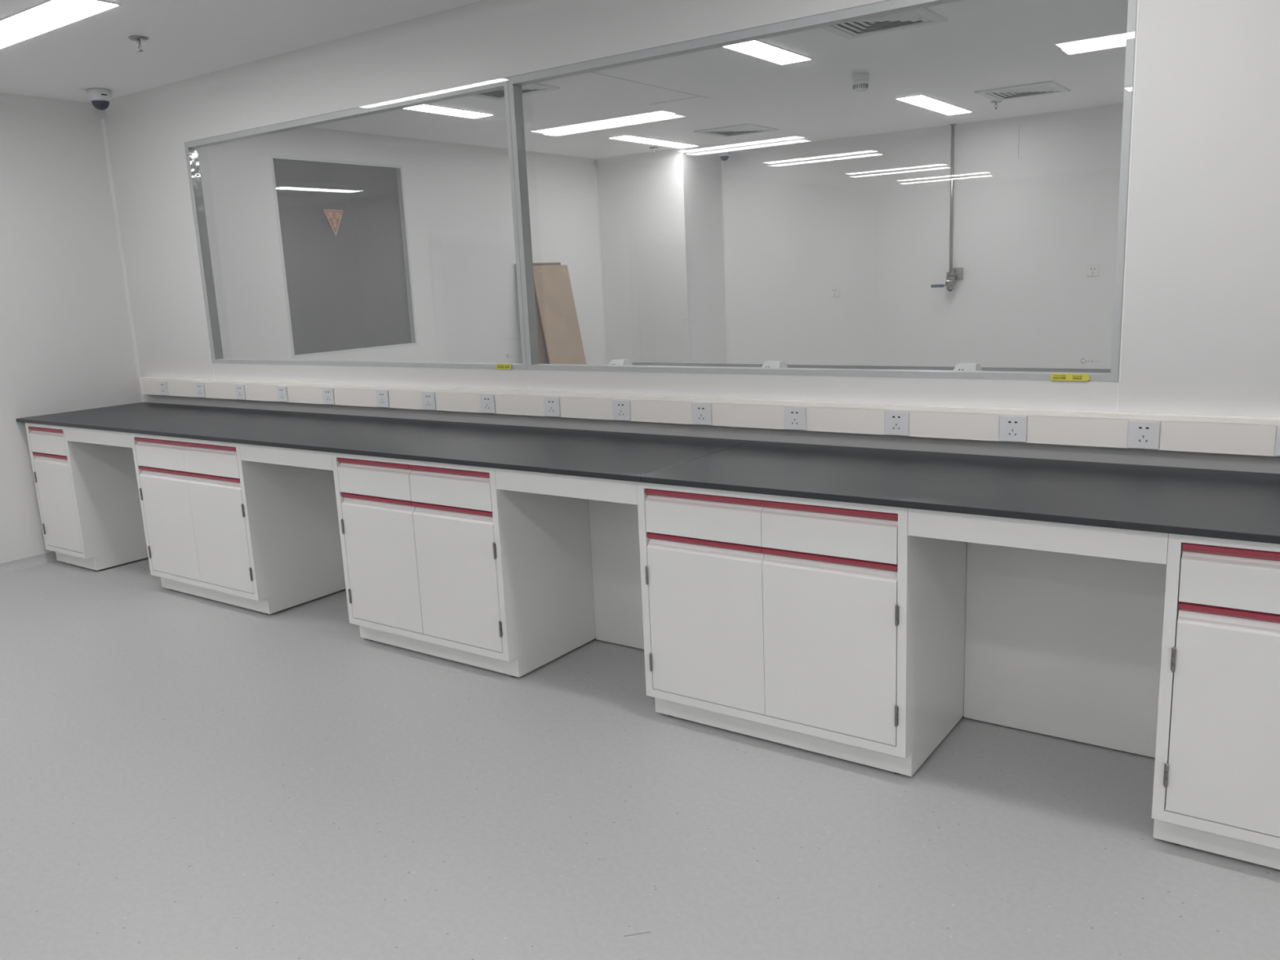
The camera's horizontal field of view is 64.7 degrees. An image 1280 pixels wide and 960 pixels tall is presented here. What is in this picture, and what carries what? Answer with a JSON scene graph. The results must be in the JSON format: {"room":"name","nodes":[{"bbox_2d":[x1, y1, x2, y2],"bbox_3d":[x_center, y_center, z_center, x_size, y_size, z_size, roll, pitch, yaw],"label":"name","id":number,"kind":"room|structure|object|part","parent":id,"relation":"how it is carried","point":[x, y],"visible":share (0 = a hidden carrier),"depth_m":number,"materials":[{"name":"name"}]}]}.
{"room":"laboratory","nodes":[
{"label":"laboratory","id":0,"kind":"room"},
{"bbox_2d":[0,108,604,563],"bbox_3d":[-4.935,-0.341,3.698,0.050,2.600,17.200,5,14,35],"label":"wall","id":1,"kind":"structure","parent":0,"point":[459,210],"depth_m":6.69,"materials":[{"name":"white paint"}]},
{"bbox_2d":[0,551,60,575],"bbox_3d":[-6.409,1.419,1.737,0.055,0.055,11.725,5,14,35],"label":"trim","id":2,"kind":"structure","parent":1,"relation":"attached to","point":[25,563],"depth_m":5.79,"materials":[{"name":"grey plastic"}]},
{"bbox_2d":[0,92,95,117],"bbox_3d":[-6.523,-1.063,1.221,0.070,0.070,11.695,5,14,35],"label":"trim","id":3,"kind":"structure","parent":1,"relation":"attached to","point":[9,101],"depth_m":5.67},
{"bbox_2d":[270,155,417,358],"bbox_3d":[-2.166,-1.647,7.482,0.049,1.380,1.180,5,14,35],"label":"window","id":4,"kind":"structure","parent":1,"relation":"in","point":[398,168],"depth_m":7.74,"materials":[{"name":"metal"}]},
{"bbox_2d":[323,209,342,235],"bbox_3d":[-2.219,-1.868,7.337,0.002,0.185,0.176,5,14,35],"label":"sign","id":5,"kind":"object","parent":4,"relation":"attached to","point":[334,216],"visible":1,"depth_m":7.33,"materials":[{"name":"beige"}]},
{"bbox_2d":[270,126,595,166],"bbox_3d":[-1.767,-2.606,7.821,0.070,0.070,4.645,5,14,35],"label":"trim","id":6,"kind":"structure","parent":1,"relation":"attached to","point":[313,133],"depth_m":7.91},
{"bbox_2d":[593,167,607,364],"bbox_3d":[-0.372,-1.774,9.971,0.024,2.530,0.024,5,14,35],"label":"trim","id":7,"kind":"structure","parent":1,"relation":"attached to","point":[596,182],"depth_m":9.91,"materials":[{"name":"white metal"}]},
{"bbox_2d":[595,147,682,166],"bbox_3d":[-0.024,-3.003,9.404,0.950,0.070,0.070,5,14,35],"label":"trim","id":8,"kind":"structure","parent":1,"relation":"attached to","point":[677,152],"depth_m":9.40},
{"bbox_2d":[275,177,411,355],"bbox_3d":[-3.146,-1.437,8.739,2.950,2.600,4.300,5,14,35],"label":"wall","id":9,"kind":"structure","parent":0,"point":[347,290],"depth_m":10.77,"materials":[{"name":"grey paint"}]},
{"bbox_2d":[0,0,1128,183],"bbox_3d":[-2.081,-1.385,1.397,13.080,0.101,17.360,5,14,35],"label":"ceiling","id":10,"kind":"structure","parent":0,"point":[1079,46],"depth_m":5.72,"materials":[{"name":"grey paint"}]},
{"bbox_2d":[0,0,120,48],"bbox_3d":[-2.567,-1.869,4.175,1.212,0.006,0.207,5,14,35],"label":"recessed light","id":11,"kind":"object","parent":10,"relation":"in","point":[51,15],"visible":1,"depth_m":4.03,"materials":[{"name":"white plastic"}]},
{"bbox_2d":[86,88,112,110],"bbox_3d":[-2.936,-2.067,5.493,0.121,0.104,0.121,5,14,35],"label":"dome camera","id":12,"kind":"object","parent":10,"relation":"attached to","point":[100,99],"visible":1,"depth_m":5.46,"materials":[{"name":"white plastic"}]},
{"bbox_2d":[128,35,148,51],"bbox_3d":[-2.199,-1.913,4.433,0.081,0.054,0.081,5,14,35],"label":"sprinkler","id":13,"kind":"object","parent":10,"relation":"attached to","point":[137,38],"visible":1,"depth_m":4.42,"materials":[{"name":"silver metal"}]},
{"bbox_2d":[404,104,493,118],"bbox_3d":[-1.381,-2.384,6.468,0.187,0.006,1.092,5,14,35],"label":"recessed light","id":14,"kind":"object","parent":10,"relation":"in","point":[425,108],"visible":0.56,"depth_m":6.62,"materials":[{"name":"white plastic"}]},
{"bbox_3d":[-1.381,-2.385,6.468,0.187,0.004,1.092,5,14,35],"label":"frame","id":15,"kind":"part","parent":14,"relation":"part of","materials":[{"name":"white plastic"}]},
{"bbox_2d":[469,82,559,100],"bbox_3d":[-0.823,-2.301,5.947,0.500,0.012,0.500,5,14,35],"label":"ceiling vent","id":16,"kind":"object","parent":10,"relation":"in","point":[533,88],"visible":0.36,"depth_m":6.05,"materials":[{"name":"white plastic"}]},
{"bbox_2d":[608,134,698,148],"bbox_3d":[0.134,-2.885,8.621,0.187,0.006,1.092,5,14,35],"label":"recessed light","id":17,"kind":"object","parent":10,"relation":"in","point":[628,138],"visible":1,"depth_m":8.57,"materials":[{"name":"white plastic"}]},
{"bbox_2d":[649,146,657,154],"bbox_3d":[0.125,-2.938,9.004,0.081,0.054,0.081,5,14,35],"label":"sprinkler","id":18,"kind":"object","parent":10,"relation":"attached to","point":[652,148],"visible":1,"depth_m":8.98,"materials":[{"name":"silver metal"}]},
{"bbox_2d":[718,149,730,160],"bbox_3d":[0.791,-3.038,9.454,0.110,0.094,0.109,5,14,35],"label":"dome camera","id":19,"kind":"object","parent":10,"relation":"attached to","point":[724,155],"visible":1,"depth_m":9.42,"materials":[{"name":"white plastic"}]},
{"bbox_2d":[693,123,778,137],"bbox_3d":[0.779,-2.814,8.136,0.500,0.012,0.500,5,14,35],"label":"ceiling vent","id":20,"kind":"object","parent":10,"relation":"in","point":[747,128],"visible":1,"depth_m":8.10,"materials":[{"name":"white plastic"}]},
{"bbox_2d":[724,40,812,64],"bbox_3d":[0.548,-2.200,5.121,0.187,0.006,1.092,5,14,35],"label":"recessed light","id":21,"kind":"object","parent":10,"relation":"in","point":[756,48],"visible":0.56,"depth_m":5.27,"materials":[{"name":"white plastic"}]},
{"bbox_3d":[0.548,-2.201,5.121,0.187,0.004,1.092,5,14,35],"label":"frame","id":22,"kind":"part","parent":21,"relation":"part of","materials":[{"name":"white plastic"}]},
{"bbox_2d":[851,72,869,92],"bbox_3d":[1.315,-2.369,6.021,0.103,0.099,0.103,5,14,35],"label":"smoke detector","id":23,"kind":"object","parent":10,"relation":"attached to","point":[860,80],"visible":1,"depth_m":5.99,"materials":[{"name":"white plastic"}]},
{"bbox_2d":[819,7,947,39],"bbox_3d":[1.103,-2.137,4.698,0.500,0.012,0.500,5,14,35],"label":"ceiling vent","id":24,"kind":"object","parent":10,"relation":"in","point":[922,16],"visible":0.71,"depth_m":4.77,"materials":[{"name":"white plastic"}]},
{"bbox_2d":[895,94,972,115],"bbox_3d":[2.147,-2.715,7.323,0.187,0.006,1.092,5,14,35],"label":"recessed light","id":25,"kind":"object","parent":10,"relation":"in","point":[922,100],"visible":1,"depth_m":7.26,"materials":[{"name":"white plastic"}]},
{"bbox_2d":[990,100,1001,109],"bbox_3d":[2.566,-2.700,7.276,0.081,0.054,0.081,5,14,35],"label":"sprinkler","id":26,"kind":"object","parent":10,"relation":"attached to","point":[992,102],"visible":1,"depth_m":7.27,"materials":[{"name":"silver metal"}]},
{"bbox_2d":[973,80,1070,101],"bbox_3d":[2.602,-2.640,6.863,0.500,0.012,0.500,5,14,35],"label":"ceiling vent","id":27,"kind":"object","parent":10,"relation":"in","point":[1047,87],"visible":1,"depth_m":6.82,"materials":[{"name":"white plastic"}]},
{"bbox_2d":[0,557,1279,959],"bbox_3d":[-1.962,1.258,1.929,13.080,0.101,17.360,5,14,35],"label":"floor","id":28,"kind":"structure","parent":0,"point":[184,775],"depth_m":2.80,"materials":[{"name":"grey plastic"}]},
{"bbox_2d":[25,422,148,570],"bbox_3d":[-3.048,0.033,5.904,0.456,0.831,0.725,5,14,35],"label":"base cabinet","id":29,"kind":"object","parent":28,"relation":"on","point":[88,496],"visible":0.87,"depth_m":5.63,"materials":[{"name":"white paint"}]},
{"bbox_3d":[-3.261,-0.275,5.558,0.396,0.022,0.022,5,14,35],"label":"handle","id":30,"kind":"part","parent":29,"relation":"part of","materials":[{"name":"red plastic"}]},
{"bbox_3d":[-3.259,-0.205,5.570,0.396,0.120,0.021,5,14,35],"label":"drawer","id":31,"kind":"part","parent":29,"relation":"part of","materials":[{"name":"white paint"}]},
{"bbox_3d":[-3.254,-0.132,5.587,0.396,0.022,0.022,5,14,35],"label":"handle","id":32,"kind":"part","parent":29,"relation":"part of","materials":[{"name":"red plastic"}]},
{"bbox_3d":[-3.244,0.132,5.638,0.396,0.516,0.021,5,14,35],"label":"door","id":33,"kind":"part","parent":29,"relation":"part of","materials":[{"name":"white paint"}]},
{"bbox_2d":[16,402,751,482],"bbox_3d":[-1.543,-0.238,4.755,4.300,0.019,0.744,5,14,35],"label":"countertop","id":34,"kind":"structure","parent":29,"relation":"on","point":[606,455],"depth_m":4.25,"materials":[{"name":"black stone"}]},
{"bbox_2d":[65,426,132,448],"bbox_3d":[-2.806,-0.227,5.236,0.661,0.081,0.018,5,14,35],"label":"rail","id":35,"kind":"object","parent":34,"relation":"attached to","point":[74,434],"visible":0.76,"depth_m":5.22,"materials":[{"name":"white paint"}]},
{"bbox_2d":[239,443,333,470],"bbox_3d":[-1.522,-0.105,4.340,0.640,0.081,0.018,5,14,35],"label":"rail","id":36,"kind":"object","parent":34,"relation":"attached to","point":[255,453],"visible":0.76,"depth_m":4.32,"materials":[{"name":"white paint"}]},
{"bbox_2d":[494,468,637,504],"bbox_3d":[-0.260,0.015,3.458,0.623,0.081,0.018,5,14,35],"label":"apron panel","id":37,"kind":"object","parent":34,"relation":"attached to","point":[559,485],"visible":0.76,"depth_m":3.44,"materials":[{"name":"white paint"}]},
{"bbox_2d":[130,432,346,613],"bbox_3d":[-1.945,0.138,5.134,0.918,0.831,0.725,5,14,35],"label":"base cabinet","id":38,"kind":"object","parent":28,"relation":"on","point":[219,526],"visible":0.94,"depth_m":4.81,"materials":[{"name":"white metal"}]},
{"bbox_3d":[-2.333,-0.187,4.910,0.428,0.022,0.022,5,14,35],"label":"handle","id":39,"kind":"part","parent":38,"relation":"part of","materials":[{"name":"red plastic"}]},
{"bbox_3d":[-2.332,-0.117,4.922,0.428,0.120,0.021,5,14,35],"label":"drawer","id":40,"kind":"part","parent":38,"relation":"part of","materials":[{"name":"white paint"}]},
{"bbox_3d":[-2.327,-0.044,4.939,0.428,0.022,0.022,5,14,35],"label":"handle","id":41,"kind":"part","parent":38,"relation":"part of","materials":[{"name":"red plastic"}]},
{"bbox_3d":[-2.316,0.220,4.990,0.428,0.516,0.021,5,14,35],"label":"door","id":42,"kind":"part","parent":38,"relation":"part of","materials":[{"name":"white paint"}]},
{"bbox_3d":[-1.982,-0.154,4.665,0.428,0.022,0.022,5,14,35],"label":"handle","id":43,"kind":"part","parent":38,"relation":"part of","materials":[{"name":"red plastic"}]},
{"bbox_3d":[-1.980,-0.083,4.677,0.428,0.120,0.021,5,14,35],"label":"drawer","id":44,"kind":"part","parent":38,"relation":"part of","materials":[{"name":"white paint"}]},
{"bbox_3d":[-1.976,-0.010,4.694,0.428,0.022,0.022,5,14,35],"label":"handle","id":45,"kind":"part","parent":38,"relation":"part of","materials":[{"name":"red plastic"}]},
{"bbox_3d":[-1.965,0.254,4.745,0.428,0.516,0.021,5,14,35],"label":"door","id":46,"kind":"part","parent":38,"relation":"part of","materials":[{"name":"white paint"}]},
{"bbox_2d":[331,452,595,677],"bbox_3d":[-0.673,0.259,4.245,0.911,0.831,0.725,5,14,35],"label":"base cabinet","id":47,"kind":"object","parent":28,"relation":"on","point":[441,561],"visible":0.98,"depth_m":3.92,"materials":[{"name":"white paint"}]},
{"bbox_3d":[-1.060,-0.066,4.021,0.424,0.022,0.022,5,14,35],"label":"handle","id":48,"kind":"part","parent":47,"relation":"part of","materials":[{"name":"red plastic"}]},
{"bbox_3d":[-1.058,0.005,4.033,0.424,0.120,0.021,5,14,35],"label":"drawer","id":49,"kind":"part","parent":47,"relation":"part of","materials":[{"name":"white paint"}]},
{"bbox_3d":[-1.054,0.078,4.050,0.424,0.022,0.022,5,14,35],"label":"handle","id":50,"kind":"part","parent":47,"relation":"part of","materials":[{"name":"red plastic"}]},
{"bbox_3d":[-1.043,0.342,4.101,0.424,0.516,0.021,5,14,35],"label":"door","id":51,"kind":"part","parent":47,"relation":"part of","materials":[{"name":"white paint"}]},
{"bbox_3d":[-0.711,-0.033,3.777,0.424,0.022,0.022,5,14,35],"label":"handle","id":52,"kind":"part","parent":47,"relation":"part of","materials":[{"name":"red plastic"}]},
{"bbox_3d":[-0.709,0.038,3.789,0.424,0.120,0.021,5,14,35],"label":"drawer","id":53,"kind":"part","parent":47,"relation":"part of","materials":[{"name":"white paint"}]},
{"bbox_3d":[-0.704,0.111,3.806,0.424,0.022,0.022,5,14,35],"label":"handle","id":54,"kind":"part","parent":47,"relation":"part of","materials":[{"name":"red plastic"}]},
{"bbox_3d":[-0.694,0.375,3.857,0.424,0.516,0.021,5,14,35],"label":"door","id":55,"kind":"part","parent":47,"relation":"part of","materials":[{"name":"white paint"}]},
{"bbox_2d":[515,262,560,364],"bbox_3d":[-0.780,-1.154,9.239,0.270,1.640,0.610,5,14,35],"label":"cardboard sheet","id":56,"kind":"object","parent":28,"relation":"on","point":[543,356],"visible":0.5,"depth_m":9.10,"materials":[{"name":"brown cardboard"}]},
{"bbox_2d":[533,265,586,364],"bbox_3d":[-0.680,-1.161,9.316,0.305,1.615,0.510,5,14,35],"label":"cardboard sheet","id":57,"kind":"object","parent":28,"relation":"on","point":[552,283],"visible":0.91,"depth_m":9.27,"materials":[{"name":"brown cardboard"}]},
{"bbox_2d":[588,499,644,649],"bbox_3d":[0.057,0.283,3.948,0.623,0.825,0.012,5,14,35],"label":"panel","id":58,"kind":"object","parent":28,"relation":"on","point":[613,526],"visible":0.24,"depth_m":4.07,"materials":[{"name":"white paint"}]},
{"bbox_2d":[636,481,967,776],"bbox_3d":[0.580,0.378,3.370,0.905,0.831,0.725,5,14,35],"label":"base cabinet","id":59,"kind":"object","parent":28,"relation":"on","point":[828,628],"visible":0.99,"depth_m":3.05,"materials":[{"name":"white paint"}]},
{"bbox_3d":[0.196,0.124,3.157,0.422,0.120,0.021,5,14,35],"label":"drawer","id":60,"kind":"part","parent":59,"relation":"part of","materials":[{"name":"white paint"}]},
{"bbox_3d":[0.194,0.054,3.145,0.422,0.022,0.022,5,14,35],"label":"handle","id":61,"kind":"part","parent":59,"relation":"part of","materials":[{"name":"red plastic"}]},
{"bbox_3d":[0.201,0.197,3.174,0.422,0.022,0.022,5,14,35],"label":"handle","id":62,"kind":"part","parent":59,"relation":"part of","materials":[{"name":"red plastic"}]},
{"bbox_3d":[0.211,0.461,3.225,0.422,0.516,0.021,5,14,35],"label":"door","id":63,"kind":"part","parent":59,"relation":"part of","materials":[{"name":"white paint"}]},
{"bbox_3d":[0.542,0.157,2.915,0.422,0.120,0.021,5,14,35],"label":"drawer","id":64,"kind":"part","parent":59,"relation":"part of","materials":[{"name":"white paint"}]},
{"bbox_3d":[0.540,0.087,2.903,0.422,0.022,0.022,5,14,35],"label":"handle","id":65,"kind":"part","parent":59,"relation":"part of","materials":[{"name":"red plastic"}]},
{"bbox_3d":[0.558,0.494,2.983,0.422,0.516,0.021,5,14,35],"label":"door","id":66,"kind":"part","parent":59,"relation":"part of","materials":[{"name":"white paint"}]},
{"bbox_3d":[0.547,0.230,2.932,0.422,0.022,0.022,5,14,35],"label":"handle","id":67,"kind":"part","parent":59,"relation":"part of","materials":[{"name":"red plastic"}]},
{"bbox_2d":[640,440,1279,544],"bbox_3d":[1.227,0.025,2.820,2.476,0.019,0.744,5,14,35],"label":"countertop","id":68,"kind":"structure","parent":59,"relation":"on","point":[1238,505],"depth_m":2.87,"materials":[{"name":"black stone"}]},
{"bbox_2d":[907,508,1168,564],"bbox_3d":[0.996,0.135,2.582,0.635,0.081,0.018,5,14,35],"label":"apron panel","id":69,"kind":"object","parent":68,"relation":"attached to","point":[1073,539],"visible":0.76,"depth_m":2.56,"materials":[{"name":"white paint"}]},
{"bbox_2d":[631,362,1111,373],"bbox_3d":[1.764,-0.169,5.773,5.240,0.850,1.040,5,14,35],"label":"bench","id":70,"kind":"object","parent":28,"relation":"on","point":[891,367],"visible":0.02,"depth_m":6.33,"materials":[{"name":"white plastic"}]},
{"bbox_2d":[608,359,632,364],"bbox_3d":[-0.138,-0.785,6.912,0.147,0.078,0.170,5,14,35],"label":"socket","id":71,"kind":"object","parent":70,"relation":"on","point":[615,362],"visible":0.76,"depth_m":6.88,"materials":[{"name":"white plastic"}]},
{"bbox_2d":[761,360,787,367],"bbox_3d":[0.826,-0.694,6.239,0.147,0.078,0.170,5,14,35],"label":"socket","id":72,"kind":"object","parent":70,"relation":"on","point":[769,363],"visible":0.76,"depth_m":6.20,"materials":[{"name":"white plastic"}]},
{"bbox_2d":[953,363,982,370],"bbox_3d":[1.799,-0.601,5.559,0.147,0.078,0.170,5,14,35],"label":"socket","id":73,"kind":"object","parent":70,"relation":"on","point":[960,366],"visible":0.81,"depth_m":5.52,"materials":[{"name":"white plastic"}]},
{"bbox_2d":[964,542,1166,757],"bbox_3d":[1.312,0.402,3.071,0.635,0.825,0.012,5,14,35],"label":"panel","id":74,"kind":"object","parent":28,"relation":"on","point":[1061,645],"visible":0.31,"depth_m":3.09,"materials":[{"name":"white paint"}]},
{"bbox_2d":[1151,533,1279,869],"bbox_3d":[1.841,0.498,2.490,0.906,0.831,0.725,5,14,35],"label":"base cabinet","id":75,"kind":"object","parent":28,"relation":"on","point":[1216,780],"visible":0.99,"depth_m":2.39,"materials":[{"name":"white paint"}]},
{"bbox_3d":[1.472,0.581,2.344,0.422,0.516,0.021,5,14,35],"label":"door","id":76,"kind":"part","parent":75,"relation":"part of","materials":[{"name":"white paint"}]},
{"bbox_3d":[1.457,0.244,2.276,0.422,0.120,0.021,5,14,35],"label":"drawer","id":77,"kind":"part","parent":75,"relation":"part of","materials":[{"name":"white paint"}]},
{"bbox_3d":[1.462,0.317,2.293,0.422,0.022,0.022,5,14,35],"label":"handle","id":78,"kind":"part","parent":75,"relation":"part of","materials":[{"name":"red plastic"}]},
{"bbox_3d":[1.455,0.174,2.264,0.422,0.022,0.022,5,14,35],"label":"handle","id":79,"kind":"part","parent":75,"relation":"part of","materials":[{"name":"red plastic"}]},
{"bbox_2d":[595,156,725,364],"bbox_3d":[0.233,-1.838,9.974,1.000,2.600,0.700,5,14,35],"label":"wall column","id":80,"kind":"structure","parent":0,"point":[661,220],"depth_m":9.61,"materials":[{"name":"white paint"}]},
{"bbox_2d":[682,147,719,160],"bbox_3d":[0.600,-3.031,9.400,0.070,0.070,0.650,5,14,35],"label":"trim","id":81,"kind":"structure","parent":80,"relation":"attached to","point":[686,152],"depth_m":9.38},
{"bbox_2d":[102,0,1279,473],"bbox_3d":[0.995,-0.542,3.360,10.000,2.600,0.062,5,14,35],"label":"wall","id":82,"kind":"structure","parent":0,"point":[1200,329],"depth_m":3.38,"materials":[{"name":"white paint"}]},
{"bbox_2d":[99,118,145,402],"bbox_3d":[-3.123,-1.305,6.099,0.022,1.680,0.022,5,14,35],"label":"trim","id":83,"kind":"structure","parent":82,"relation":"attached to","point":[103,124],"depth_m":6.09,"materials":[{"name":"white"}]},
{"bbox_2d":[104,0,582,117],"bbox_3d":[0.923,-1.767,3.045,9.950,0.070,0.070,5,14,35],"label":"trim","id":84,"kind":"structure","parent":82,"relation":"attached to","point":[482,12],"depth_m":4.67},
{"bbox_2d":[184,77,527,369],"bbox_3d":[-1.479,-1.172,4.997,2.384,1.207,0.070,5,14,35],"label":"window","id":85,"kind":"structure","parent":82,"relation":"in","point":[191,147],"depth_m":4.99,"materials":[{"name":"metal"}]},
{"bbox_3d":[-1.497,-1.166,4.972,2.384,1.207,0.006,5,14,35],"label":"pane","id":86,"kind":"part","parent":85,"relation":"part of","materials":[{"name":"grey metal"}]},
{"bbox_2d":[496,364,511,368],"bbox_3d":[-0.605,-0.504,4.479,0.088,0.023,0.001,5,14,35],"label":"sticker","id":87,"kind":"object","parent":85,"relation":"attached to","point":[498,366],"visible":1,"depth_m":4.48,"materials":[{"name":"yellow"}]},
{"bbox_2d":[139,376,1279,456],"bbox_3d":[-0.294,-0.317,4.272,6.715,0.105,0.051,5,14,35],"label":"cable trunking","id":88,"kind":"object","parent":82,"relation":"attached to","point":[1222,434],"visible":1,"depth_m":3.58,"materials":[{"name":"white plastic"}]},
{"bbox_2d":[158,381,168,395],"bbox_3d":[-2.845,-0.547,6.023,0.086,0.082,0.006,5,14,35],"label":"power socket","id":89,"kind":"object","parent":88,"relation":"attached to","point":[162,385],"visible":1,"depth_m":6.02,"materials":[{"name":"white plastic"}]},
{"bbox_2d":[195,382,205,397],"bbox_3d":[-2.529,-0.517,5.802,0.086,0.082,0.006,5,14,35],"label":"power socket","id":90,"kind":"object","parent":88,"relation":"attached to","point":[200,390],"visible":1,"depth_m":5.80,"materials":[{"name":"white plastic"}]},
{"bbox_2d":[234,384,245,399],"bbox_3d":[-2.211,-0.486,5.580,0.086,0.082,0.006,5,14,35],"label":"power socket","id":91,"kind":"object","parent":88,"relation":"attached to","point":[239,388],"visible":1,"depth_m":5.58,"materials":[{"name":"white plastic"}]},
{"bbox_2d":[275,386,288,401],"bbox_3d":[-1.903,-0.457,5.365,0.086,0.082,0.006,5,14,35],"label":"power socket","id":92,"kind":"object","parent":88,"relation":"attached to","point":[282,392],"visible":1,"depth_m":5.36,"materials":[{"name":"white plastic"}]},
{"bbox_2d":[321,387,334,404],"bbox_3d":[-1.590,-0.427,5.146,0.086,0.082,0.006,5,14,35],"label":"power socket","id":93,"kind":"object","parent":88,"relation":"attached to","point":[327,393],"visible":1,"depth_m":5.14,"materials":[{"name":"white plastic"}]},
{"bbox_2d":[375,390,389,407],"bbox_3d":[-1.254,-0.395,4.912,0.086,0.082,0.006,5,14,35],"label":"power socket","id":94,"kind":"object","parent":88,"relation":"attached to","point":[382,396],"visible":1,"depth_m":4.91,"materials":[{"name":"white plastic"}]},
{"bbox_2d":[421,391,435,409],"bbox_3d":[-0.990,-0.370,4.728,0.086,0.082,0.006,5,14,35],"label":"power socket","id":95,"kind":"object","parent":88,"relation":"attached to","point":[428,398],"visible":1,"depth_m":4.72,"materials":[{"name":"white plastic"}]},
{"bbox_2d":[480,394,495,413],"bbox_3d":[-0.682,-0.341,4.513,0.086,0.082,0.006,5,14,35],"label":"power socket","id":96,"kind":"object","parent":88,"relation":"attached to","point":[486,401],"visible":1,"depth_m":4.51,"materials":[{"name":"white plastic"}]},
{"bbox_2d":[543,396,559,417],"bbox_3d":[-0.377,-0.311,4.299,0.086,0.082,0.006,5,14,35],"label":"power socket","id":97,"kind":"object","parent":88,"relation":"attached to","point":[551,405],"visible":1,"depth_m":4.29,"materials":[{"name":"white plastic"}]},
{"bbox_2d":[612,400,630,420],"bbox_3d":[-0.076,-0.283,4.089,0.086,0.082,0.006,5,14,35],"label":"power socket","id":98,"kind":"object","parent":88,"relation":"attached to","point":[621,408],"visible":1,"depth_m":4.08,"materials":[{"name":"white plastic"}]},
{"bbox_2d":[691,403,711,425],"bbox_3d":[0.236,-0.253,3.872,0.086,0.082,0.006,5,14,35],"label":"power socket","id":99,"kind":"object","parent":88,"relation":"attached to","point":[701,412],"visible":1,"depth_m":3.87,"materials":[{"name":"white plastic"}]},
{"bbox_2d":[784,406,805,430],"bbox_3d":[0.559,-0.222,3.646,0.086,0.082,0.006,5,14,35],"label":"power socket","id":100,"kind":"object","parent":88,"relation":"attached to","point":[794,417],"visible":1,"depth_m":3.64,"materials":[{"name":"white plastic"}]},
{"bbox_2d":[884,410,908,435],"bbox_3d":[0.871,-0.193,3.428,0.086,0.082,0.006,5,14,35],"label":"power socket","id":101,"kind":"object","parent":88,"relation":"attached to","point":[896,423],"visible":1,"depth_m":3.42,"materials":[{"name":"white plastic"}]},
{"bbox_2d":[998,415,1026,442],"bbox_3d":[1.185,-0.163,3.209,0.086,0.082,0.006,5,14,35],"label":"power socket","id":102,"kind":"object","parent":88,"relation":"attached to","point":[1011,428],"visible":1,"depth_m":3.21,"materials":[{"name":"white plastic"}]},
{"bbox_2d":[1127,420,1159,449],"bbox_3d":[1.493,-0.134,2.994,0.086,0.082,0.006,5,14,35],"label":"power socket","id":103,"kind":"object","parent":88,"relation":"attached to","point":[1141,434],"visible":1,"depth_m":2.99,"materials":[{"name":"white plastic"}]},
{"bbox_2d":[1274,426,1279,456],"bbox_3d":[1.800,-0.104,2.779,0.086,0.082,0.006,5,14,35],"label":"power socket","id":104,"kind":"object","parent":88,"relation":"attached to","point":[1277,453],"visible":1,"depth_m":2.80,"materials":[{"name":"white plastic"}]},
{"bbox_2d":[507,0,1137,382],"bbox_3d":[0.467,-0.987,3.638,2.375,1.207,0.070,5,14,35],"label":"window","id":105,"kind":"structure","parent":82,"relation":"in","point":[891,6],"depth_m":3.59,"materials":[{"name":"metal"}]},
{"bbox_3d":[0.449,-0.981,3.613,2.375,1.207,0.006,5,14,35],"label":"pane","id":106,"kind":"part","parent":105,"relation":"part of","materials":[{"name":"clear glass"}]},
{"bbox_2d":[1050,373,1089,381],"bbox_3d":[1.331,-0.318,3.127,0.114,0.022,0.001,5,14,35],"label":"sticker","id":107,"kind":"object","parent":105,"relation":"attached to","point":[1070,377],"visible":1,"depth_m":3.13,"materials":[{"name":"yellow"}]},
{"bbox_2d":[721,114,1122,368],"bbox_3d":[4.114,-1.562,7.730,10.050,2.600,0.081,5,14,35],"label":"wall","id":108,"kind":"structure","parent":0,"point":[1035,206],"depth_m":8.74,"materials":[{"name":"grey paint"}]},
{"bbox_2d":[720,160,728,364],"bbox_3d":[0.847,-1.827,9.958,0.024,2.530,0.024,5,14,35],"label":"trim","id":109,"kind":"structure","parent":108,"relation":"attached to","point":[722,182],"depth_m":9.90,"materials":[{"name":"white metal"}]},
{"bbox_2d":[830,286,839,296],"bbox_3d":[1.796,-1.735,9.305,0.086,0.086,0.009,5,14,35],"label":"wall socket","id":110,"kind":"object","parent":108,"relation":"attached to","point":[834,291],"visible":1,"depth_m":9.30,"materials":[{"name":"white plastic"}]},
{"bbox_2d":[726,102,1123,160],"bbox_3d":[4.465,-2.744,7.108,8.950,0.070,0.070,5,14,35],"label":"trim","id":111,"kind":"structure","parent":108,"relation":"attached to","point":[1117,108],"depth_m":8.50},
{"bbox_2d":[930,123,963,291],"bbox_3d":[2.600,-2.285,8.523,0.237,1.362,0.124,5,14,35],"label":"pipe","id":112,"kind":"object","parent":108,"relation":"attached to","point":[954,273],"visible":1,"depth_m":8.54,"materials":[{"name":"silver metal"}]},
{"bbox_3d":[2.545,-1.661,8.639,0.112,0.026,0.014,5,14,35],"label":"lever","id":113,"kind":"part","parent":112,"relation":"part of","materials":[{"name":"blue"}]},
{"bbox_2d":[1086,264,1098,275],"bbox_3d":[3.599,-1.665,8.023,0.086,0.086,0.009,5,14,35],"label":"wall socket","id":114,"kind":"object","parent":108,"relation":"attached to","point":[1092,270],"visible":1,"depth_m":8.02,"materials":[{"name":"white plastic"}]}
]}

